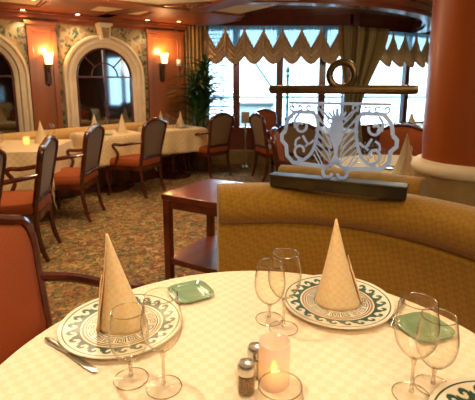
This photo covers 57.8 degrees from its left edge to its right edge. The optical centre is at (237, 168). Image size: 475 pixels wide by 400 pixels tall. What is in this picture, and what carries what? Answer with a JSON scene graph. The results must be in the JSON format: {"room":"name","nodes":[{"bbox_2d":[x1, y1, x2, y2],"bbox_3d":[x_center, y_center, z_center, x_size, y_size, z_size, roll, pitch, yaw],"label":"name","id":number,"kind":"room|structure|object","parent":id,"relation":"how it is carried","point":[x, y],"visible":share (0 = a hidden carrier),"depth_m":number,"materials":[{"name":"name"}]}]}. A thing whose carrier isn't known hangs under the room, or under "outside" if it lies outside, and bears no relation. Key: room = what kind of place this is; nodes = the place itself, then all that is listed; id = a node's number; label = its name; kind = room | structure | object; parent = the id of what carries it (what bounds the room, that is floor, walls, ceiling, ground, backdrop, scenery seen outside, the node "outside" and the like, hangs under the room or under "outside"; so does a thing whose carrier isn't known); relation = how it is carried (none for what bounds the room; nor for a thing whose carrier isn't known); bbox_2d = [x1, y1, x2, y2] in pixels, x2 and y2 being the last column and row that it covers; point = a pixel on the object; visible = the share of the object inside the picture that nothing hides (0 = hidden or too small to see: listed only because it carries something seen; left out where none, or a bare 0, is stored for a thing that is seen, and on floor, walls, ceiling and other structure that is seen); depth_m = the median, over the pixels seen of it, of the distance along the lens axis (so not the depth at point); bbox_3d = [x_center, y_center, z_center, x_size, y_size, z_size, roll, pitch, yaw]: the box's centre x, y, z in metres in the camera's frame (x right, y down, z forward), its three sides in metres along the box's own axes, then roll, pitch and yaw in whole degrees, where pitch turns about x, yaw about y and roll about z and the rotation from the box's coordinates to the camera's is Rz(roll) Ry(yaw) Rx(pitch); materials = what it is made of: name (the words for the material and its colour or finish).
{"room":"ship interior","nodes":[
{"label":"ship interior","id":0,"kind":"room"},
{"bbox_2d":[0,0,296,14],"bbox_3d":[-2.559,-1.888,4.151,6.500,0.138,2.220,-8,13,-34],"label":"ceiling","id":1,"kind":"structure","parent":0,"point":[238,9],"depth_m":5.46,"materials":[{"name":"beige paint"}]},
{"bbox_2d":[31,164,275,323],"bbox_3d":[-0.200,0.688,3.852,11.600,0.100,13.300,0,11,0],"label":"floor","id":2,"kind":"structure","parent":0,"point":[133,223],"depth_m":4.04,"materials":[{"name":"carpet"}]},
{"bbox_2d":[0,149,6,203],"bbox_3d":[-1.832,0.363,2.746,0.638,0.989,0.616,-2,11,-11],"label":"armchair","id":3,"kind":"object","parent":2,"relation":"on","point":[3,157],"visible":0.66,"depth_m":2.95,"materials":[{"name":"brown wood"}]},
{"bbox_2d":[0,134,61,261],"bbox_3d":[-1.772,0.228,3.442,0.637,0.989,0.616,-2,11,-10],"label":"armchair","id":4,"kind":"object","parent":2,"relation":"on","point":[34,204],"visible":0.99,"depth_m":3.33,"materials":[{"name":"brown wood"}]},
{"bbox_2d":[0,214,146,364],"bbox_3d":[-0.513,0.644,1.302,0.637,0.989,0.616,2,11,11],"label":"armchair","id":5,"kind":"object","parent":2,"relation":"on","point":[25,312],"visible":0.42,"depth_m":1.41,"materials":[{"name":"fabric"}]},
{"bbox_2d":[54,124,105,222],"bbox_3d":[-1.731,0.028,4.467,0.638,0.989,0.616,0,11,2],"label":"armchair","id":6,"kind":"object","parent":2,"relation":"on","point":[83,177],"visible":0.77,"depth_m":4.32,"materials":[{"name":"brown wood"}]},
{"bbox_2d":[0,120,188,201],"bbox_3d":[-2.557,-0.003,5.048,0.740,0.800,5.100,8,14,36],"label":"banquette","id":7,"kind":"object","parent":2,"relation":"on","point":[119,176],"visible":0.09,"depth_m":5.82,"materials":[{"name":"fabric"}]},
{"bbox_2d":[95,169,131,192],"bbox_3d":[-1.700,-0.098,5.706,0.732,0.735,0.732,-10,14,-40],"label":"pedestal table","id":8,"kind":"object","parent":2,"relation":"on","point":[116,187],"visible":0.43,"depth_m":5.68,"materials":[{"name":"brown wood"}]},
{"bbox_2d":[69,129,157,170],"bbox_3d":[-1.698,-0.221,5.681,0.927,0.504,0.926,-9,14,-40],"label":"tablecloth","id":9,"kind":"object","parent":8,"relation":"on","point":[107,153],"visible":0.44,"depth_m":5.39,"materials":[{"name":"fabric"}]},
{"bbox_2d":[91,115,96,124],"bbox_3d":[-1.881,-0.597,5.657,0.139,0.241,0.141,0,11,0],"label":"folded napkin","id":10,"kind":"object","parent":9,"relation":"on","point":[94,119],"visible":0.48,"depth_m":5.63,"materials":[{"name":"fabric"}]},
{"bbox_2d":[116,114,126,132],"bbox_3d":[-1.523,-0.599,5.671,0.129,0.241,0.150,-9,14,-40],"label":"folded napkin","id":11,"kind":"object","parent":9,"relation":"on","point":[121,128],"visible":1,"depth_m":5.64,"materials":[{"name":"fabric"}]},
{"bbox_2d":[104,117,166,198],"bbox_3d":[-1.263,-0.161,5.439,0.637,0.989,0.616,5,12,23],"label":"armchair","id":12,"kind":"object","parent":2,"relation":"on","point":[153,131],"visible":0.98,"depth_m":5.25,"materials":[{"name":"brown wood"}]},
{"bbox_2d":[157,154,190,179],"bbox_3d":[-0.980,-0.251,6.491,0.732,0.735,0.732,-7,13,-34],"label":"pedestal table","id":13,"kind":"object","parent":2,"relation":"on","point":[172,174],"visible":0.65,"depth_m":6.47,"materials":[{"name":"brown wood"}]},
{"bbox_2d":[138,124,212,158],"bbox_3d":[-0.978,-0.387,6.463,0.908,0.477,0.906,-7,13,-34],"label":"tablecloth","id":14,"kind":"object","parent":13,"relation":"on","point":[176,140],"visible":0.48,"depth_m":6.14,"materials":[{"name":"fabric"}]},
{"bbox_2d":[175,111,184,127],"bbox_3d":[-0.849,-0.727,6.330,0.130,0.241,0.156,8,14,36],"label":"folded napkin","id":15,"kind":"object","parent":14,"relation":"on","point":[179,123],"visible":1,"depth_m":6.31,"materials":[{"name":"fabric"}]},
{"bbox_2d":[162,54,239,170],"bbox_3d":[-0.571,-0.869,6.792,1.285,1.834,1.063,2,11,9],"label":"potted palm","id":16,"kind":"object","parent":2,"relation":"on","point":[199,163],"visible":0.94,"depth_m":6.80,"materials":[{"name":"green plant"}]},
{"bbox_2d":[189,155,212,170],"bbox_3d":[-0.600,-0.169,7.078,0.440,0.350,0.436,0,11,0],"label":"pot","id":17,"kind":"object","parent":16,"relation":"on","point":[199,163],"depth_m":6.93,"materials":[{"name":"black metal"}]},
{"bbox_2d":[161,178,241,279],"bbox_3d":[-0.125,0.470,2.964,0.540,0.665,0.560,6,13,30],"label":"side table","id":18,"kind":"object","parent":2,"relation":"on","point":[200,197],"visible":0.45,"depth_m":2.85,"materials":[{"name":"brown wood"}]},
{"bbox_2d":[171,235,216,272],"bbox_3d":[-0.125,0.596,2.989,0.510,0.040,0.530,6,13,30],"label":"shelf","id":19,"kind":"object","parent":18,"relation":"attached to","point":[201,256],"depth_m":2.90,"materials":[{"name":"brown wood"}]},
{"bbox_2d":[182,112,233,178],"bbox_3d":[-0.428,-0.363,6.481,0.637,0.989,0.616,10,15,40],"label":"armchair","id":20,"kind":"object","parent":2,"relation":"on","point":[221,124],"visible":0.86,"depth_m":6.27,"materials":[{"name":"brown wood"}]},
{"bbox_2d":[240,112,249,167],"bbox_3d":[0.130,-0.486,7.189,0.180,0.930,0.177,0,11,0],"label":"sign stand","id":21,"kind":"object","parent":2,"relation":"on","point":[244,115],"visible":0.98,"depth_m":7.14,"materials":[{"name":"metal"}]},
{"bbox_2d":[249,113,272,181],"bbox_3d":[0.533,-0.336,6.341,0.637,0.989,0.616,-4,12,-21],"label":"armchair","id":22,"kind":"object","parent":2,"relation":"on","point":[257,122],"visible":0.56,"depth_m":6.16,"materials":[{"name":"brown wood"}]},
{"bbox_2d":[253,108,280,172],"bbox_3d":[0.604,-0.476,7.063,0.616,0.989,0.637,-7,13,-33],"label":"armchair","id":23,"kind":"object","parent":2,"relation":"on","point":[270,116],"visible":0.3,"depth_m":7.21,"materials":[{"name":"brown wood"}]},
{"bbox_2d":[270,127,322,171],"bbox_3d":[0.632,0.109,4.051,0.637,0.989,0.616,2,11,11],"label":"armchair","id":24,"kind":"object","parent":2,"relation":"on","point":[278,152],"visible":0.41,"depth_m":3.88,"materials":[{"name":"brown wood"}]},
{"bbox_2d":[279,122,333,167],"bbox_3d":[0.806,-0.066,4.953,0.616,0.989,0.637,6,13,29],"label":"armchair","id":25,"kind":"object","parent":2,"relation":"on","point":[292,133],"visible":0.3,"depth_m":4.67,"materials":[{"name":"brown fabric"}]},
{"bbox_2d":[217,183,474,333],"bbox_3d":[0.607,0.637,1.449,0.863,0.917,1.934,-7,13,-32],"label":"booth","id":26,"kind":"object","parent":2,"relation":"on","point":[421,249],"visible":0.38,"depth_m":1.83,"materials":[{"name":"fabric"}]},
{"bbox_2d":[269,58,418,199],"bbox_3d":[0.411,-0.173,1.776,0.599,0.548,0.080,5,12,25],"label":"divider","id":27,"kind":"object","parent":26,"relation":"on","point":[324,183],"visible":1,"depth_m":1.76,"materials":[{"name":"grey metal"}]},
{"bbox_2d":[278,165,427,196],"bbox_3d":[0.667,0.414,2.680,0.912,0.885,0.545,6,12,27],"label":"booth","id":28,"kind":"object","parent":2,"relation":"on","point":[417,185],"visible":0.15,"depth_m":2.35,"materials":[{"name":"fabric"}]},
{"bbox_2d":[355,122,420,154],"bbox_3d":[1.708,-0.075,5.000,0.616,0.989,0.637,-3,11,-14],"label":"armchair","id":29,"kind":"object","parent":2,"relation":"on","point":[368,147],"visible":0.04,"depth_m":4.70,"materials":[{"name":"brown wood"}]},
{"bbox_2d":[371,123,422,155],"bbox_3d":[1.608,0.073,4.239,0.616,0.989,0.637,3,12,17],"label":"armchair","id":30,"kind":"object","parent":2,"relation":"on","point":[415,134],"visible":0.23,"depth_m":4.40,"materials":[{"name":"red fabric"}]},
{"bbox_2d":[410,0,474,206],"bbox_3d":[1.310,-0.405,2.346,0.624,2.620,0.624,4,12,21],"label":"wooden column","id":31,"kind":"structure","parent":2,"relation":"on","point":[446,160],"depth_m":2.21,"materials":[{"name":"brown wood"}]},
{"bbox_3d":[1.280,0.345,3.429,1.034,0.735,1.034,0,11,0],"label":"pedestal table","id":32,"kind":"object","parent":2,"relation":"on","visible":0},
{"bbox_2d":[331,155,414,173],"bbox_3d":[1.284,0.219,3.415,1.165,0.503,1.156,-7,13,-31],"label":"tablecloth","id":33,"kind":"object","parent":32,"relation":"on","point":[359,163],"visible":0.16,"depth_m":3.52,"materials":[{"name":"fabric"}]},
{"bbox_2d":[380,165,394,169],"bbox_3d":[1.140,-0.007,3.218,0.123,0.012,0.123,-2,11,-11],"label":"bread plate","id":34,"kind":"object","parent":33,"relation":"on","point":[389,167],"visible":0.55,"depth_m":3.24,"materials":[{"name":"white ceramic"}]},
{"bbox_2d":[392,134,413,175],"bbox_3d":[1.171,-0.098,2.975,0.169,0.286,0.192,0,11,0],"label":"folded napkin","id":35,"kind":"object","parent":33,"relation":"on","point":[403,166],"visible":0.86,"depth_m":2.94,"materials":[{"name":"fabric"}]},
{"bbox_3d":[1.200,-0.171,6.079,0.894,0.735,0.894,0,11,0],"label":"pedestal table","id":36,"kind":"object","parent":2,"relation":"on","visible":0},
{"bbox_2d":[320,127,356,160],"bbox_3d":[1.211,-0.295,6.062,1.018,0.503,1.022,5,12,22],"label":"tablecloth","id":37,"kind":"object","parent":36,"relation":"on","point":[352,134],"visible":0.18,"depth_m":5.63,"materials":[{"name":"fabric"}]},
{"bbox_3d":[2.750,-0.285,6.668,0.994,0.735,0.994,0,11,0],"label":"pedestal table","id":38,"kind":"object","parent":2,"relation":"on","visible":0},
{"bbox_2d":[384,123,422,127],"bbox_3d":[2.751,-0.409,6.646,1.110,0.503,1.132,0,11,0],"label":"tablecloth","id":39,"kind":"object","parent":38,"relation":"on","point":[418,124],"visible":0.06,"depth_m":6.82,"materials":[{"name":"fabric"}]},
{"bbox_2d":[408,111,415,124],"bbox_3d":[2.624,-0.755,6.474,0.146,0.241,0.127,6,12,27],"label":"folded napkin","id":40,"kind":"object","parent":39,"relation":"on","point":[411,118],"visible":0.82,"depth_m":6.45,"materials":[{"name":"fabric"}]},
{"bbox_3d":[0.050,0.827,0.945,1.144,0.735,1.144,0,11,0],"label":"pedestal table","id":41,"kind":"object","parent":2,"relation":"on","visible":0},
{"bbox_2d":[0,271,474,399],"bbox_3d":[0.059,0.664,0.915,1.276,0.424,1.286,0,11,0],"label":"tablecloth","id":42,"kind":"object","parent":41,"relation":"on","point":[217,330],"visible":0.62,"depth_m":0.98,"materials":[{"name":"beige fabric"}]},
{"bbox_2d":[44,337,97,371],"bbox_3d":[-0.387,0.426,0.991,0.210,0.009,0.016,8,14,36],"label":"table knife","id":43,"kind":"object","parent":42,"relation":"on","point":[83,363],"visible":0.97,"depth_m":0.98,"materials":[{"name":"metal"}]},
{"bbox_2d":[57,292,182,358],"bbox_3d":[-0.297,0.400,1.110,0.311,0.018,0.311,-3,11,-14],"label":"charger plate","id":44,"kind":"object","parent":42,"relation":"on","point":[77,334],"visible":0.75,"depth_m":1.07,"materials":[{"name":"white ceramic"}]},
{"bbox_2d":[96,233,145,335],"bbox_3d":[-0.296,0.281,1.084,0.123,0.246,0.107,0,11,0],"label":"folded napkin","id":45,"kind":"object","parent":44,"relation":"on","point":[116,296],"visible":1,"depth_m":1.06,"materials":[{"name":"beige fabric"}]},
{"bbox_2d":[108,306,148,389],"bbox_3d":[-0.226,0.369,0.899,0.082,0.159,0.082,-3,11,-13],"label":"wine glass","id":46,"kind":"object","parent":42,"relation":"on","point":[143,306],"visible":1,"depth_m":0.89,"materials":[{"name":"clear glass"}]},
{"bbox_2d":[108,306,148,362],"bbox_3d":[-0.226,0.347,0.895,0.082,0.114,0.082,0,11,0],"label":"bowl","id":47,"kind":"object","parent":46,"relation":"on","point":[143,306],"depth_m":0.89,"materials":[{"name":"clear glass"}]},
{"bbox_2d":[140,293,182,397],"bbox_3d":[-0.152,0.351,0.870,0.084,0.206,0.084,0,11,0],"label":"wine glass","id":48,"kind":"object","parent":42,"relation":"on","point":[144,293],"visible":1,"depth_m":0.85,"materials":[{"name":"clear glass"}]},
{"bbox_2d":[140,293,182,352],"bbox_3d":[-0.152,0.309,0.862,0.084,0.121,0.084,0,11,0],"label":"bowl","id":49,"kind":"object","parent":48,"relation":"on","point":[144,293],"depth_m":0.85,"materials":[{"name":"clear glass"}]},
{"bbox_2d":[167,280,213,302],"bbox_3d":[-0.140,0.369,1.284,0.123,0.012,0.123,-6,12,-28],"label":"bread plate","id":50,"kind":"object","parent":42,"relation":"on","point":[194,290],"visible":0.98,"depth_m":1.29,"materials":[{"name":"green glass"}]},
{"bbox_2d":[237,358,255,395],"bbox_3d":[0.018,0.421,0.868,0.039,0.069,0.039,0,11,0],"label":"pepper shaker","id":51,"kind":"object","parent":42,"relation":"on","point":[246,367],"visible":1,"depth_m":0.86,"materials":[{"name":"clear glass"}]},
{"bbox_2d":[247,342,258,377],"bbox_3d":[0.040,0.410,0.923,0.039,0.069,0.039,0,11,0],"label":"salt shaker","id":52,"kind":"object","parent":42,"relation":"on","point":[253,347],"visible":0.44,"depth_m":0.91,"materials":[{"name":"clear glass"}]},
{"bbox_2d":[254,258,285,322],"bbox_3d":[0.085,0.324,1.133,0.082,0.159,0.082,3,11,13],"label":"wine glass","id":53,"kind":"object","parent":42,"relation":"on","point":[274,258],"visible":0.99,"depth_m":1.12,"materials":[{"name":"clear glass"}]},
{"bbox_2d":[258,332,289,392],"bbox_3d":[0.076,0.401,0.893,0.065,0.098,0.065,0,11,0],"label":"candle","id":54,"kind":"object","parent":42,"relation":"on","point":[274,347],"visible":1,"depth_m":0.87,"materials":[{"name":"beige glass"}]},
{"bbox_2d":[255,373,303,399],"bbox_3d":[0.066,0.412,0.679,0.082,0.159,0.082,-1,11,-4],"label":"wine glass","id":55,"kind":"object","parent":42,"relation":"on","point":[266,373],"visible":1,"depth_m":0.67,"materials":[{"name":"clear glass"}]},
{"bbox_2d":[268,248,301,333],"bbox_3d":[0.118,0.309,1.084,0.084,0.206,0.084,0,11,0],"label":"wine glass","id":56,"kind":"object","parent":42,"relation":"on","point":[281,248],"visible":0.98,"depth_m":1.07,"materials":[{"name":"clear glass"}]},
{"bbox_2d":[268,248,301,299],"bbox_3d":[0.118,0.268,1.076,0.084,0.121,0.084,0,11,0],"label":"bowl","id":57,"kind":"object","parent":56,"relation":"on","point":[281,248],"depth_m":1.07,"materials":[{"name":"clear glass"}]},
{"bbox_2d":[282,275,394,328],"bbox_3d":[0.283,0.377,1.226,0.311,0.018,0.311,-5,12,-22],"label":"charger plate","id":58,"kind":"object","parent":42,"relation":"on","point":[377,307],"visible":0.66,"depth_m":1.19,"materials":[{"name":"white ceramic"}]},
{"bbox_2d":[315,219,361,310],"bbox_3d":[0.286,0.258,1.204,0.129,0.246,0.114,-2,11,-12],"label":"folded napkin","id":59,"kind":"object","parent":58,"relation":"on","point":[338,290],"visible":1,"depth_m":1.18,"materials":[{"name":"beige fabric"}]},
{"bbox_2d":[388,298,404,326],"bbox_3d":[0.438,0.392,1.174,0.024,0.008,0.165,6,13,29],"label":"fork","id":60,"kind":"object","parent":42,"relation":"on","point":[400,305],"visible":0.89,"depth_m":1.17,"materials":[{"name":"metal"}]},
{"bbox_2d":[394,295,440,396],"bbox_3d":[0.350,0.355,0.848,0.084,0.206,0.084,0,11,0],"label":"wine glass","id":61,"kind":"object","parent":42,"relation":"on","point":[401,295],"visible":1,"depth_m":0.84,"materials":[{"name":"clear glass"}]},
{"bbox_2d":[394,295,440,359],"bbox_3d":[0.350,0.313,0.840,0.084,0.121,0.084,0,11,0],"label":"bowl","id":62,"kind":"object","parent":61,"relation":"on","point":[401,295],"depth_m":0.83,"materials":[{"name":"clear glass"}]},
{"bbox_2d":[394,312,455,341],"bbox_3d":[0.475,0.406,1.097,0.123,0.012,0.123,-4,12,-20],"label":"bread plate","id":63,"kind":"object","parent":42,"relation":"on","point":[428,330],"visible":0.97,"depth_m":1.10,"materials":[{"name":"green ceramic"}]},
{"bbox_2d":[415,311,459,381],"bbox_3d":[0.405,0.373,0.877,0.082,0.159,0.082,3,11,13],"label":"wine glass","id":64,"kind":"object","parent":42,"relation":"on","point":[421,311],"visible":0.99,"depth_m":0.86,"materials":[{"name":"clear glass"}]},
{"bbox_2d":[428,377,474,399],"bbox_3d":[0.495,0.471,0.744,0.311,0.018,0.311,-9,14,-38],"label":"charger plate","id":65,"kind":"object","parent":42,"relation":"on","point":[460,388],"visible":1,"depth_m":0.86,"materials":[{"name":"white ceramic"}]},
{"bbox_2d":[175,30,178,101],"bbox_3d":[-1.050,-1.374,7.332,0.140,2.620,0.320,0,11,0],"label":"wall","id":66,"kind":"structure","parent":0,"point":[175,30],"depth_m":7.08,"materials":[{"name":"brown wood"}]},
{"bbox_2d":[0,0,255,25],"bbox_3d":[-2.589,-1.919,4.453,6.800,0.152,2.750,-8,13,-34],"label":"trim","id":67,"kind":"structure","parent":66,"relation":"attached to","point":[208,15],"depth_m":5.63,"materials":[{"name":"brown wood"}]},
{"bbox_2d":[183,25,209,131],"bbox_3d":[-0.713,-1.342,7.295,0.466,2.070,0.084,0,11,0],"label":"curtain","id":68,"kind":"object","parent":66,"relation":"hanging from","point":[194,37],"visible":0.39,"depth_m":7.17,"materials":[{"name":"beige fabric"}]},
{"bbox_2d":[97,0,432,33],"bbox_3d":[0.350,-2.386,6.695,6.520,0.190,3.374,0,11,0],"label":"trim","id":69,"kind":"structure","parent":66,"relation":"attached to","point":[419,9],"depth_m":5.55,"materials":[{"name":"red wood"}]},
{"bbox_2d":[204,26,339,63],"bbox_3d":[0.586,-2.057,7.158,2.280,0.634,0.166,0,11,0],"label":"swag valance","id":70,"kind":"object","parent":66,"relation":"hanging from","point":[234,43],"visible":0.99,"depth_m":7.17,"materials":[{"name":"fabric"}]},
{"bbox_2d":[190,9,354,26],"bbox_3d":[0.475,-2.551,7.282,2.950,0.290,0.210,0,11,0],"label":"trim","id":71,"kind":"structure","parent":66,"relation":"attached to","point":[260,17],"depth_m":7.21,"materials":[{"name":"red wood"}]},
{"bbox_2d":[262,5,413,18],"bbox_3d":[0.350,-2.592,6.782,6.000,0.020,3.105,0,11,0],"label":"trim","id":72,"kind":"structure","parent":66,"relation":"attached to","point":[275,6],"depth_m":7.10,"materials":[{"name":"paint"}]},
{"bbox_2d":[380,31,429,67],"bbox_3d":[3.672,-2.280,8.358,2.600,0.654,0.166,-6,13,-29],"label":"swag valance","id":73,"kind":"object","parent":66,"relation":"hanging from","point":[401,47],"visible":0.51,"depth_m":8.08,"materials":[{"name":"fabric"}]},
{"bbox_2d":[229,131,254,149],"bbox_3d":[0.475,-0.401,7.725,2.950,0.560,0.120,0,11,0],"label":"wall","id":74,"kind":"structure","parent":0,"point":[237,137],"depth_m":7.65,"materials":[{"name":"red wood"}]},
{"bbox_2d":[209,57,229,117],"bbox_3d":[-0.550,-1.665,7.597,0.840,1.690,0.070,0,11,0],"label":"window blind","id":75,"kind":"object","parent":74,"relation":"attached to","point":[223,109],"visible":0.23,"depth_m":7.64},
{"bbox_2d":[188,150,270,163],"bbox_3d":[0.475,-0.209,7.600,2.850,0.230,0.200,0,11,0],"label":"baseboard","id":76,"kind":"structure","parent":74,"relation":"attached to","point":[235,156],"depth_m":7.52,"materials":[{"name":"brown wood"}]},
{"bbox_2d":[232,57,344,130],"bbox_3d":[0.475,-1.541,7.483,3.010,1.770,0.120,0,11,0],"label":"window","id":77,"kind":"structure","parent":74,"relation":"in","point":[279,65],"depth_m":7.50,"materials":[{"name":"red wood"}]},
{"bbox_2d":[351,9,359,26],"bbox_3d":[1.975,-2.579,7.424,0.150,0.290,0.440,0,11,0],"label":"trim","id":78,"kind":"structure","parent":0,"point":[355,19],"depth_m":7.21,"materials":[{"name":"red wood"}]},
{"bbox_2d":[360,127,377,154],"bbox_3d":[3.745,-0.648,8.994,4.211,0.560,0.120,-6,13,-29],"label":"wall","id":79,"kind":"structure","parent":0,"point":[366,136],"depth_m":8.21,"materials":[{"name":"red wood"}]},
{"bbox_2d":[340,62,422,127],"bbox_3d":[3.755,-1.788,8.754,4.271,1.770,0.121,-6,13,-29],"label":"window","id":80,"kind":"structure","parent":79,"relation":"in","point":[405,68],"depth_m":8.50,"materials":[{"name":"red wood"}]},
{"bbox_2d":[359,13,430,34],"bbox_3d":[3.757,-2.799,8.553,4.211,0.290,0.210,-6,13,-29],"label":"trim","id":81,"kind":"structure","parent":0,"point":[396,24],"depth_m":7.89,"materials":[{"name":"red wood"}]},
{"bbox_3d":[2.000,-1.294,7.679,0.100,2.330,0.370,0,11,0],"label":"wall","id":82,"kind":"structure","parent":0,"visible":0},
{"bbox_2d":[338,25,388,143],"bbox_3d":[2.159,-1.403,7.481,1.110,2.021,0.084,-5,12,-25],"label":"curtain","id":83,"kind":"object","parent":82,"relation":"hanging from","point":[365,47],"visible":0.64,"depth_m":7.38,"materials":[{"name":"beige fabric"}]},
{"bbox_3d":[-3.542,-1.030,5.562,6.300,2.620,0.150,-8,13,-34],"label":"wall","id":84,"kind":"structure","parent":0,"visible":0},
{"bbox_2d":[0,35,33,133],"bbox_3d":[-3.304,-0.979,5.510,1.210,1.940,0.200,-8,13,-34],"label":"arched mirror","id":85,"kind":"object","parent":84,"relation":"attached to","point":[16,114],"visible":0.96,"depth_m":5.79,"materials":[{"name":"beige stone"}]},
{"bbox_2d":[0,55,16,133],"bbox_3d":[-3.358,-0.825,5.619,0.830,1.595,0.012,-8,13,-34],"label":"mirror glass","id":86,"kind":"object","parent":85,"relation":"attached to","point":[8,95],"depth_m":5.78,"materials":[{"name":"clear mirror"}]},
{"bbox_2d":[0,19,33,122],"bbox_3d":[-3.462,-0.968,5.530,1.480,1.910,0.014,-8,13,-34],"label":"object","id":87,"kind":"structure","parent":84,"relation":"attached to","point":[14,31],"depth_m":5.74,"materials":[{"name":"paper"}]},
{"bbox_2d":[24,20,62,130],"bbox_3d":[-2.682,-0.917,6.055,0.417,2.210,0.085,-8,13,-34],"label":"wall panel","id":88,"kind":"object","parent":84,"relation":"attached to","point":[40,35],"depth_m":5.95,"materials":[{"name":"brown wood"}]},
{"bbox_2d":[42,52,53,85],"bbox_3d":[-2.587,-1.359,5.904,0.150,0.449,0.189,-8,13,-34],"label":"wall sconce","id":89,"kind":"object","parent":84,"relation":"attached to","point":[48,56],"visible":1,"depth_m":5.88,"materials":[{"name":"white glass"}]},
{"bbox_2d":[0,8,188,31],"bbox_3d":[-3.440,-1.953,5.306,6.380,0.130,0.131,-8,13,-34],"label":"trim","id":90,"kind":"structure","parent":84,"relation":"attached to","point":[5,13],"depth_m":6.14,"materials":[{"name":"brown wood"}]},
{"bbox_2d":[56,24,148,127],"bbox_3d":[-1.996,-1.165,6.544,1.353,1.910,0.012,-8,13,-34],"label":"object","id":91,"kind":"structure","parent":84,"relation":"attached to","point":[67,36],"depth_m":6.25,"materials":[{"name":"paper"}]},
{"bbox_2d":[62,22,145,127],"bbox_3d":[-1.950,-1.161,6.446,1.210,1.940,0.200,-8,13,-34],"label":"arched window","id":92,"kind":"structure","parent":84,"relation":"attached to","point":[103,76],"depth_m":6.45,"materials":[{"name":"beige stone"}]},
{"bbox_2d":[78,50,131,126],"bbox_3d":[-2.004,-1.007,6.554,0.830,1.595,0.012,-8,13,-34],"label":"mirror glass","id":93,"kind":"object","parent":92,"relation":"attached to","point":[104,76],"depth_m":6.49,"materials":[{"name":"clear mirror"}]},
{"bbox_2d":[159,53,168,81],"bbox_3d":[-1.171,-1.608,6.870,0.150,0.449,0.189,-8,13,-34],"label":"wall sconce","id":94,"kind":"object","parent":84,"relation":"attached to","point":[164,56],"visible":1,"depth_m":6.87,"materials":[{"name":"white glass"}]},
{"bbox_2d":[146,29,185,124],"bbox_3d":[-1.160,-1.122,7.107,0.680,2.210,0.085,-8,13,-34],"label":"wall panel","id":95,"kind":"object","parent":84,"relation":"attached to","point":[157,41],"depth_m":7.00,"materials":[{"name":"brown wood"}]},
{"label":"outside","id":96,"kind":"structure","parent":0,"visible":0},
{"bbox_3d":[1.000,-0.764,11.974,30.000,0.250,3.400,0,11,0],"label":"deck","id":97,"kind":"object","parent":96,"visible":0},
{"bbox_2d":[240,102,273,126],"bbox_3d":[0.450,-1.400,12.156,1.080,0.930,0.680,0,11,0],"label":"locker","id":98,"kind":"object","parent":97,"relation":"on","point":[251,107],"visible":0.39,"depth_m":11.80,"materials":[{"name":"white paint"}]},
{"bbox_2d":[255,64,274,110],"bbox_3d":[0.495,-2.530,12.752,1.247,2.920,0.138,0,11,0],"label":"crane","id":99,"kind":"object","parent":97,"relation":"on","point":[272,95],"visible":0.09,"depth_m":12.75,"materials":[{"name":"white paint"}]},
{"bbox_2d":[283,66,289,124],"bbox_3d":[1.280,-1.676,11.084,0.240,1.880,0.234,0,11,0],"label":"lamp post","id":100,"kind":"object","parent":97,"relation":"on","point":[287,68],"visible":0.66,"depth_m":11.02,"materials":[{"name":"metal"}]},
{"bbox_2d":[210,96,424,126],"bbox_3d":[3.990,-1.686,13.221,20.019,1.085,0.070,0,11,0],"label":"deck railing","id":101,"kind":"object","parent":97,"relation":"on","point":[257,97],"visible":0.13,"depth_m":13.10,"materials":[{"name":"metal"}]},
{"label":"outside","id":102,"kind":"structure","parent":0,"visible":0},
{"bbox_2d":[209,89,425,126],"bbox_3d":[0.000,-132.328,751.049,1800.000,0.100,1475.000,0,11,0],"label":"sea","id":103,"kind":"structure","parent":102,"point":[416,105],"depth_m":300.38,"materials":[{"name":"liquid"}]},
{"bbox_3d":[-2.350,0.125,4.558,0.932,0.735,0.932,-1,11,-7],"label":"pedestal table","id":104,"kind":"object","parent":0,"visible":0},
{"bbox_2d":[0,139,78,208],"bbox_3d":[-2.352,0.028,4.547,1.160,0.560,1.144,-1,11,-7],"label":"tablecloth","id":105,"kind":"object","parent":104,"relation":"on","point":[18,154],"visible":0.41,"depth_m":4.10,"materials":[{"name":"fabric"}]},
{"bbox_2d":[22,136,29,144],"bbox_3d":[-2.200,-0.290,4.477,0.065,0.088,0.065,0,11,0],"label":"candle holder","id":106,"kind":"object","parent":105,"relation":"on","point":[26,141],"visible":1,"depth_m":4.45,"materials":[{"name":"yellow glass"}]},
{"bbox_2d":[34,121,46,143],"bbox_3d":[-2.117,-0.398,4.634,0.130,0.241,0.143,8,14,37],"label":"folded napkin","id":107,"kind":"object","parent":105,"relation":"on","point":[41,134],"visible":0.8,"depth_m":4.60,"materials":[{"name":"fabric"}]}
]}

